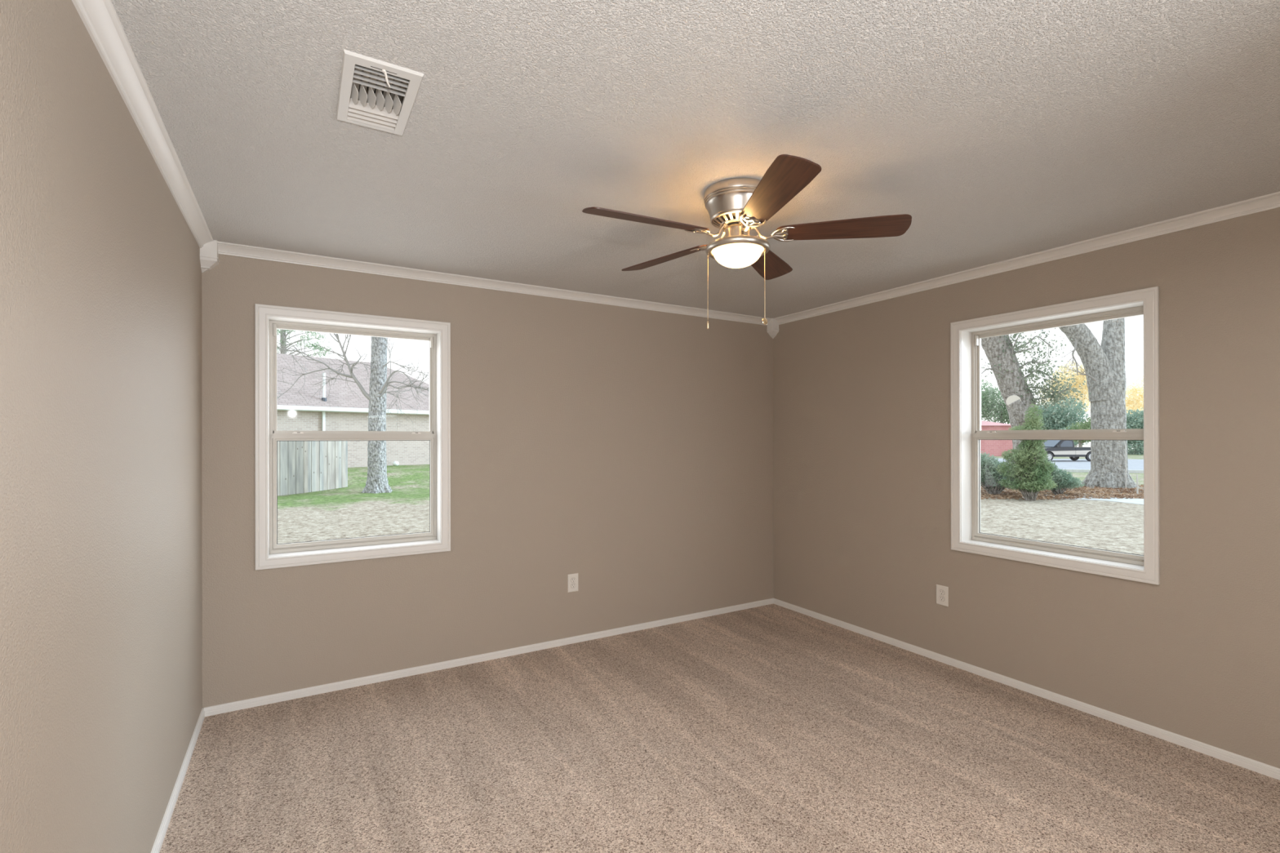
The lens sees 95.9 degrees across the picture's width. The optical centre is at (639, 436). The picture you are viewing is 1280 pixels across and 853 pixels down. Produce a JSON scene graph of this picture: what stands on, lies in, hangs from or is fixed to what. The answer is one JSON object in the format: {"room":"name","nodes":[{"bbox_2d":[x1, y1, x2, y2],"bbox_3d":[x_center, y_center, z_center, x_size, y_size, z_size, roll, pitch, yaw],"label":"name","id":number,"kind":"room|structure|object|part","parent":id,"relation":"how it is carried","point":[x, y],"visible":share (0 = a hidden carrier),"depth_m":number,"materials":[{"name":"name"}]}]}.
{"room":"empty bedroom","nodes":[
{"label":"empty bedroom","id":0,"kind":"room"},
{"bbox_2d":[0,0,202,852],"bbox_3d":[-1.179,0.215,1.000,0.160,2.600,4.483,0,0,-31],"label":"wall","id":1,"kind":"structure","parent":0,"point":[101,530],"depth_m":1.34,"materials":[{"name":"beige paint"}]},
{"bbox_2d":[71,0,213,248],"bbox_3d":[-1.111,-0.980,1.095,0.056,0.050,4.255,0,0,-31],"label":"trim","id":2,"kind":"structure","parent":1,"relation":"attached to","point":[100,19],"depth_m":1.67,"materials":[{"name":"white paint"}]},
{"bbox_2d":[151,708,204,852],"bbox_3d":[-1.144,1.413,1.112,0.012,0.044,4.323,0,0,-31],"label":"baseboard","id":3,"kind":"structure","parent":1,"relation":"attached to","point":[159,839],"depth_m":2.31,"materials":[{"name":"white paint"}]},
{"bbox_2d":[201,253,773,707],"bbox_3d":[-0.592,0.216,4.046,4.274,2.600,0.160,0,0,-31],"label":"wall","id":4,"kind":"structure","parent":0,"point":[627,451],"depth_m":3.82,"materials":[{"name":"beige paint"}]},
{"bbox_2d":[200,240,219,272],"bbox_3d":[-2.203,-0.923,2.957,0.074,0.158,0.074,0,0,-31],"label":"trim","id":5,"kind":"structure","parent":4,"relation":"attached to","point":[209,254],"depth_m":2.94,"materials":[{"name":"white paint"}]},
{"bbox_2d":[254,303,450,570],"bbox_3d":[-1.658,0.000,3.407,1.012,1.420,0.180,0,0,-31],"label":"window","id":6,"kind":"structure","parent":4,"relation":"in","point":[269,554],"depth_m":3.34,"materials":[{"name":"white paint"}]},
{"bbox_3d":[-1.696,-0.322,3.471,0.852,0.608,0.020,0,0,-31],"label":"sash","id":7,"kind":"part","parent":6,"relation":"part of","materials":[{"name":"clear glass"}]},
{"bbox_3d":[-1.682,0.295,3.449,0.872,0.659,0.036,0,0,-31],"label":"sash","id":8,"kind":"part","parent":6,"relation":"part of","materials":[{"name":"glass"}]},
{"bbox_2d":[202,598,773,716],"bbox_3d":[-0.546,1.414,3.970,3.954,0.044,0.012,0,0,-31],"label":"baseboard","id":9,"kind":"structure","parent":4,"relation":"attached to","point":[283,696],"depth_m":3.60,"materials":[{"name":"white paint"}]},
{"bbox_2d":[217,241,771,325],"bbox_3d":[-0.538,-0.979,3.954,3.818,0.050,0.056,0,0,-31],"label":"trim","id":10,"kind":"structure","parent":4,"relation":"attached to","point":[224,248],"depth_m":3.60,"materials":[{"name":"white paint"}]},
{"bbox_2d":[567,573,577,592],"bbox_3d":[-0.465,1.017,4.022,0.079,0.125,0.008,0,0,-31],"label":"power outlet","id":11,"kind":"object","parent":4,"relation":"attached to","point":[572,579],"visible":1,"depth_m":4.02,"materials":[{"name":"white plastic"}]},
{"bbox_2d":[766,318,779,338],"bbox_3d":[1.136,-0.926,4.934,0.074,0.158,0.074,0,0,-31],"label":"trim","id":12,"kind":"structure","parent":4,"relation":"attached to","point":[773,329],"depth_m":4.92,"materials":[{"name":"white paint"}]},
{"bbox_2d":[111,0,1279,318],"bbox_3d":[0.549,-1.047,2.118,3.954,0.080,4.323,0,0,-31],"label":"ceiling","id":13,"kind":"structure","parent":0,"point":[1004,130],"depth_m":1.87,"materials":[{"name":"white paint"}]},
{"bbox_2d":[336,48,423,135],"bbox_3d":[-0.777,-1.019,1.706,0.197,0.098,0.368,0,0,-31],"label":"ceiling vent","id":14,"kind":"object","parent":13,"relation":"in","point":[374,93],"visible":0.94,"depth_m":1.70,"materials":[{"name":"white metal"}]},
{"bbox_3d":[-0.775,-1.036,1.718,0.140,0.002,0.318,0,0,-31],"label":"damper blade","id":15,"kind":"part","parent":14,"relation":"part of","materials":[{"name":"beige metal"}]},
{"bbox_3d":[-0.695,-0.985,1.583,0.011,0.029,0.035,0,0,6],"label":"damper lever","id":16,"kind":"part","parent":14,"relation":"part of","materials":[{"name":"white plastic"}]},
{"bbox_2d":[582,154,911,328],"bbox_3d":[0.362,-0.731,2.365,1.252,0.550,1.273,0,0,-31],"label":"ceiling fan","id":17,"kind":"object","parent":13,"relation":"hanging from","point":[735,206],"visible":1,"depth_m":2.27,"materials":[{"name":"brown wood"}]},
{"bbox_3d":[0.033,-0.824,2.197,0.516,0.006,0.143,0,13,-25],"label":"blade","id":18,"kind":"part","parent":17,"relation":"part of","materials":[{"name":"brown wood"}]},
{"bbox_3d":[0.122,-0.824,2.666,0.143,0.006,0.516,-18,12,-42],"label":"blade","id":19,"kind":"part","parent":17,"relation":"part of","materials":[{"name":"brown wood"}]},
{"bbox_3d":[0.286,-0.628,2.433,0.008,0.285,0.008,0,0,-31],"label":"pull chain","id":20,"kind":"part","parent":17,"relation":"part of","materials":[{"name":"gold metal"}]},
{"bbox_3d":[0.400,-0.736,2.371,0.201,0.076,0.201,0,0,-31],"label":"lamp shade","id":21,"kind":"part","parent":17,"relation":"part of","materials":[{"name":"white glass"}]},
{"bbox_3d":[0.512,-0.635,2.368,0.008,0.295,0.008,0,0,-31],"label":"pull chain","id":22,"kind":"part","parent":17,"relation":"part of","materials":[{"name":"gold metal"}]},
{"bbox_3d":[0.512,-0.474,2.368,0.029,0.030,0.010,0,0,-31],"label":"pull knob","id":23,"kind":"part","parent":17,"relation":"part of","materials":[{"name":"gold metal"}]},
{"bbox_3d":[0.595,-0.824,2.727,0.143,0.006,0.516,-15,-7,28],"label":"blade","id":24,"kind":"part","parent":17,"relation":"part of","materials":[{"name":"brown wood"}]},
{"bbox_3d":[0.452,-0.825,1.968,0.143,0.006,0.516,14,-2,-7],"label":"blade","id":25,"kind":"part","parent":17,"relation":"part of","materials":[{"name":"brown wood"}]},
{"bbox_3d":[0.799,-0.825,2.296,0.516,0.006,0.143,0,-14,11],"label":"blade","id":26,"kind":"part","parent":17,"relation":"part of","materials":[{"name":"brown wood"}]},
{"bbox_2d":[159,604,1279,852],"bbox_3d":[0.552,1.473,2.116,3.954,0.080,4.323,0,0,-31],"label":"floor","id":27,"kind":"structure","parent":0,"point":[771,728],"depth_m":2.52,"materials":[{"name":"beige carpet"}]},
{"bbox_2d":[773,207,1279,768],"bbox_3d":[2.361,0.212,3.096,0.160,2.600,4.483,0,0,-31],"label":"wall","id":28,"kind":"structure","parent":0,"point":[862,414],"depth_m":3.05,"materials":[{"name":"beige paint"}]},
{"bbox_2d":[936,584,948,606],"bbox_3d":[1.922,1.010,3.675,0.008,0.125,0.079,0,0,-31],"label":"power outlet","id":29,"kind":"object","parent":28,"relation":"attached to","point":[942,592],"visible":1,"depth_m":3.67,"materials":[{"name":"white plastic"}]},
{"bbox_2d":[938,595,944,601],"bbox_3d":[1.919,1.029,3.673,0.002,0.028,0.034,0,0,-31],"label":"receptacle","id":30,"kind":"object","parent":29,"relation":"attached to","point":[941,598],"depth_m":3.67,"materials":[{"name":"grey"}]},
{"bbox_2d":[938,590,944,595],"bbox_3d":[1.919,0.990,3.673,0.002,0.028,0.034,0,0,-31],"label":"receptacle","id":31,"kind":"object","parent":29,"relation":"attached to","point":[940,592],"depth_m":3.67,"materials":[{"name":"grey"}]},
{"bbox_2d":[773,598,1279,780],"bbox_3d":[2.248,1.410,3.120,0.012,0.044,4.323,0,0,-31],"label":"baseboard","id":32,"kind":"structure","parent":28,"relation":"attached to","point":[1273,772],"depth_m":3.06,"materials":[{"name":"white paint"}]},
{"bbox_2d":[773,191,1279,324],"bbox_3d":[2.243,-0.983,3.082,0.056,0.050,4.255,0,0,-31],"label":"trim","id":33,"kind":"structure","parent":28,"relation":"attached to","point":[1272,201],"depth_m":3.04,"materials":[{"name":"white paint"}]},
{"bbox_2d":[950,286,1159,585],"bbox_3d":[2.279,-0.005,3.223,0.180,1.420,1.014,0,0,-31],"label":"window","id":34,"kind":"structure","parent":28,"relation":"in","point":[966,335],"depth_m":3.21,"materials":[{"name":"white paint"}]},
{"bbox_3d":[2.335,-0.005,3.256,0.050,1.302,0.896,0,0,-31],"label":"frame","id":35,"kind":"part","parent":34,"relation":"part of","materials":[{"name":"beige metal"}]},
{"bbox_3d":[2.321,0.289,3.247,0.036,0.659,0.873,0,0,-31],"label":"sash","id":36,"kind":"part","parent":34,"relation":"part of","materials":[{"name":"clear glass"}]},
{"bbox_3d":[2.342,-0.328,3.261,0.020,0.608,0.853,0,0,-31],"label":"sash","id":37,"kind":"part","parent":34,"relation":"part of","materials":[{"name":"clear glass"}]},
{"label":"outside","id":38,"kind":"structure","parent":0,"visible":0},
{"bbox_2d":[1124,376,1143,419],"bbox_3d":[76.505,-3.323,87.829,7.879,12.474,6.034,0,0,-31],"label":"autumn tree","id":39,"kind":"object","parent":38,"point":[1133,402],"visible":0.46,"depth_m":87.22,"materials":[{"name":"yellow plant"}]},
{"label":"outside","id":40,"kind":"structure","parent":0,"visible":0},
{"bbox_2d":[1039,360,1090,447],"bbox_3d":[62.440,-4.316,84.027,8.644,14.485,6.290,0,0,-31],"label":"autumn tree","id":41,"kind":"object","parent":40,"point":[1080,379],"visible":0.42,"depth_m":83.16,"materials":[{"name":"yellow plant"}]},
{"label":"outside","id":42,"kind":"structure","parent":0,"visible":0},
{"bbox_2d":[1037,494,1143,505],"bbox_3d":[13.039,1.697,14.922,2.193,0.050,5.958,0,0,-31],"label":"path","id":43,"kind":"structure","parent":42,"point":[1136,501],"depth_m":15.31,"materials":[{"name":"concrete"}]},
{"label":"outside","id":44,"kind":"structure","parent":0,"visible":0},
{"bbox_2d":[277,452,1143,555],"bbox_3d":[18.655,1.653,37.192,120.000,0.770,105.000,0,0,-31],"label":"lawn","id":45,"kind":"structure","parent":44,"point":[344,513],"depth_m":12.54,"materials":[{"name":"green plant"}]},
{"bbox_2d":[276,328,336,357],"bbox_3d":[-27.304,-5.843,46.237,6.560,15.309,4.324,0,0,-8],"label":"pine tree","id":46,"kind":"object","parent":45,"relation":"on","point":[282,334],"visible":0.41,"depth_m":46.02,"materials":[{"name":"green plant"}]},
{"bbox_2d":[277,440,347,495],"bbox_3d":[-10.503,0.833,17.103,0.084,1.774,4.466,0,0,20],"label":"fence","id":47,"kind":"object","parent":45,"relation":"on","point":[303,466],"visible":0.44,"depth_m":17.87,"materials":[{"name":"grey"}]},
{"bbox_2d":[276,353,429,467],"bbox_3d":[-16.898,-1.024,26.581,9.980,5.700,18.607,0,0,39],"label":"brick house","id":48,"kind":"structure","parent":45,"relation":"on","point":[347,412],"depth_m":25.65,"materials":[{"name":"brown"}]},
{"bbox_2d":[276,329,429,493],"bbox_3d":[-8.345,-1.839,17.684,6.804,7.632,1.826,0,0,0],"label":"bare tree","id":49,"kind":"object","parent":45,"relation":"on","point":[377,482],"visible":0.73,"depth_m":17.77,"materials":[{"name":"grey plant"}]},
{"bbox_2d":[392,461,399,466],"bbox_3d":[-11.001,1.208,26.013,0.271,0.238,0.280,0,0,-31],"label":"bundle","id":50,"kind":"object","parent":45,"relation":"on","point":[394,463],"visible":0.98,"depth_m":25.93,"materials":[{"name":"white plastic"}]},
{"bbox_2d":[981,378,1010,424],"bbox_3d":[45.874,-2.272,73.997,9.265,10.435,6.640,0,0,-31],"label":"leafy tree","id":51,"kind":"object","parent":45,"relation":"on","point":[988,397],"visible":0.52,"depth_m":73.06,"materials":[{"name":"green plant"}]},
{"bbox_2d":[980,451,1011,495],"bbox_3d":[10.200,1.104,16.815,1.859,1.328,1.454,0,0,-31],"label":"evergreen shrub","id":52,"kind":"object","parent":45,"relation":"on","point":[989,478],"visible":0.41,"depth_m":16.55,"materials":[{"name":"green plant"}]},
{"bbox_3d":[10.196,1.175,16.776,1.442,1.186,1.088,0,0,-31],"label":"stem","id":53,"kind":"part","parent":52,"relation":"part of","materials":[{"name":"plant"}]},
{"bbox_2d":[980,420,1013,456],"bbox_3d":[31.848,0.392,64.002,14.800,4.900,8.800,0,0,0],"label":"house","id":54,"kind":"structure","parent":45,"relation":"on","point":[995,447],"depth_m":60.01,"materials":[{"name":"brick"}]},
{"bbox_2d":[995,403,1057,501],"bbox_3d":[10.312,0.421,15.397,1.433,2.690,1.353,0,0,-31],"label":"bush","id":55,"kind":"object","parent":45,"relation":"on","point":[1025,475],"visible":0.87,"depth_m":15.24,"materials":[{"name":"green plant"}]},
{"bbox_3d":[10.297,0.514,15.380,0.980,2.502,0.851,0,0,-31],"label":"stem","id":56,"kind":"part","parent":55,"relation":"part of","materials":[{"name":"plant"}]},
{"bbox_2d":[981,328,1090,489],"bbox_3d":[12.032,-1.314,18.263,3.532,6.637,1.748,0,0,7],"label":"leaning tree","id":57,"kind":"object","parent":45,"relation":"on","point":[1017,395],"visible":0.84,"depth_m":18.22,"materials":[{"name":"brown plant"}]},
{"bbox_2d":[980,484,1143,500],"bbox_3d":[14.012,1.694,18.309,10.280,0.215,5.509,0,0,0],"label":"leaf litter","id":58,"kind":"object","parent":45,"relation":"on","point":[1105,494],"visible":0.57,"depth_m":16.69,"materials":[{"name":"brown plant"}]},
{"bbox_2d":[1036,396,1089,447],"bbox_3d":[50.382,-1.037,69.824,9.362,7.960,6.982,0,0,-31],"label":"evergreen tree","id":59,"kind":"object","parent":45,"relation":"on","point":[1057,421],"visible":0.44,"depth_m":68.83,"materials":[{"name":"green plant"}]},
{"bbox_2d":[1043,459,1084,494],"bbox_3d":[12.150,1.199,16.773,1.372,1.129,1.050,0,0,7],"label":"evergreen shrub","id":60,"kind":"object","parent":45,"relation":"on","point":[1064,481],"visible":0.62,"depth_m":16.53,"materials":[{"name":"green plant"}]},
{"bbox_3d":[12.140,1.267,16.800,0.834,0.994,0.807,0,0,-31],"label":"stem","id":61,"kind":"part","parent":60,"relation":"part of","materials":[{"name":"plant"}]},
{"bbox_2d":[1065,417,1090,447],"bbox_3d":[47.947,0.256,62.059,5.053,5.385,3.737,0,0,-31],"label":"leafy tree","id":62,"kind":"object","parent":45,"relation":"on","point":[1086,425],"visible":0.23,"depth_m":61.84,"materials":[{"name":"green plant"}]},
{"bbox_2d":[1057,317,1139,488],"bbox_3d":[15.077,-1.787,19.295,3.211,7.570,1.651,0,0,-13],"label":"tree","id":63,"kind":"object","parent":45,"relation":"on","point":[1104,367],"visible":0.78,"depth_m":19.20,"materials":[{"name":"grey plant"}]},
{"bbox_2d":[1124,443,1126,487],"bbox_3d":[15.658,0.978,18.604,0.037,1.538,0.034,0,0,-8],"label":"pole","id":64,"kind":"object","parent":45,"relation":"on","point":[1125,443],"visible":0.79,"depth_m":18.59,"materials":[{"name":"grey"}]},
{"bbox_2d":[1126,407,1143,454],"bbox_3d":[57.594,-0.401,66.053,7.991,6.676,6.183,0,0,-31],"label":"evergreen tree","id":65,"kind":"object","parent":45,"relation":"on","point":[1131,421],"visible":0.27,"depth_m":65.03,"materials":[{"name":"green plant"}]},
{"bbox_2d":[1136,474,1138,494],"bbox_3d":[14.476,1.419,16.803,0.049,0.656,0.046,0,0,-8],"label":"stake","id":66,"kind":"object","parent":45,"relation":"on","point":[1137,485],"visible":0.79,"depth_m":16.79,"materials":[{"name":"grey"}]},
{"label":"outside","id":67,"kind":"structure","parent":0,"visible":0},
{"bbox_2d":[994,458,1143,470],"bbox_3d":[32.964,2.073,41.417,78.210,0.300,77.377,0,0,-31],"label":"road","id":68,"kind":"structure","parent":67,"point":[1062,464],"depth_m":40.87,"materials":[{"name":"grey asphalt"}]},
{"bbox_2d":[1044,440,1091,461],"bbox_3d":[33.533,1.054,46.001,5.600,1.736,2.240,0,0,-1],"label":"pickup truck","id":69,"kind":"object","parent":68,"relation":"on","point":[1055,448],"visible":0.51,"depth_m":45.10,"materials":[{"name":"grey paint"}]},
{"bbox_3d":[33.551,1.252,45.080,5.280,0.420,0.022,0,0,-1],"label":"panel","id":70,"kind":"part","parent":69,"relation":"part of","materials":[{"name":"silver metal"}]},
{"bbox_2d":[1057,469,1143,473],"bbox_3d":[30.519,2.133,31.530,90.000,0.570,0.351,0,0,14],"label":"kerb","id":71,"kind":"object","parent":68,"relation":"on","point":[1067,470],"visible":0.02,"depth_m":32.66,"materials":[{"name":"concrete"}]}
]}

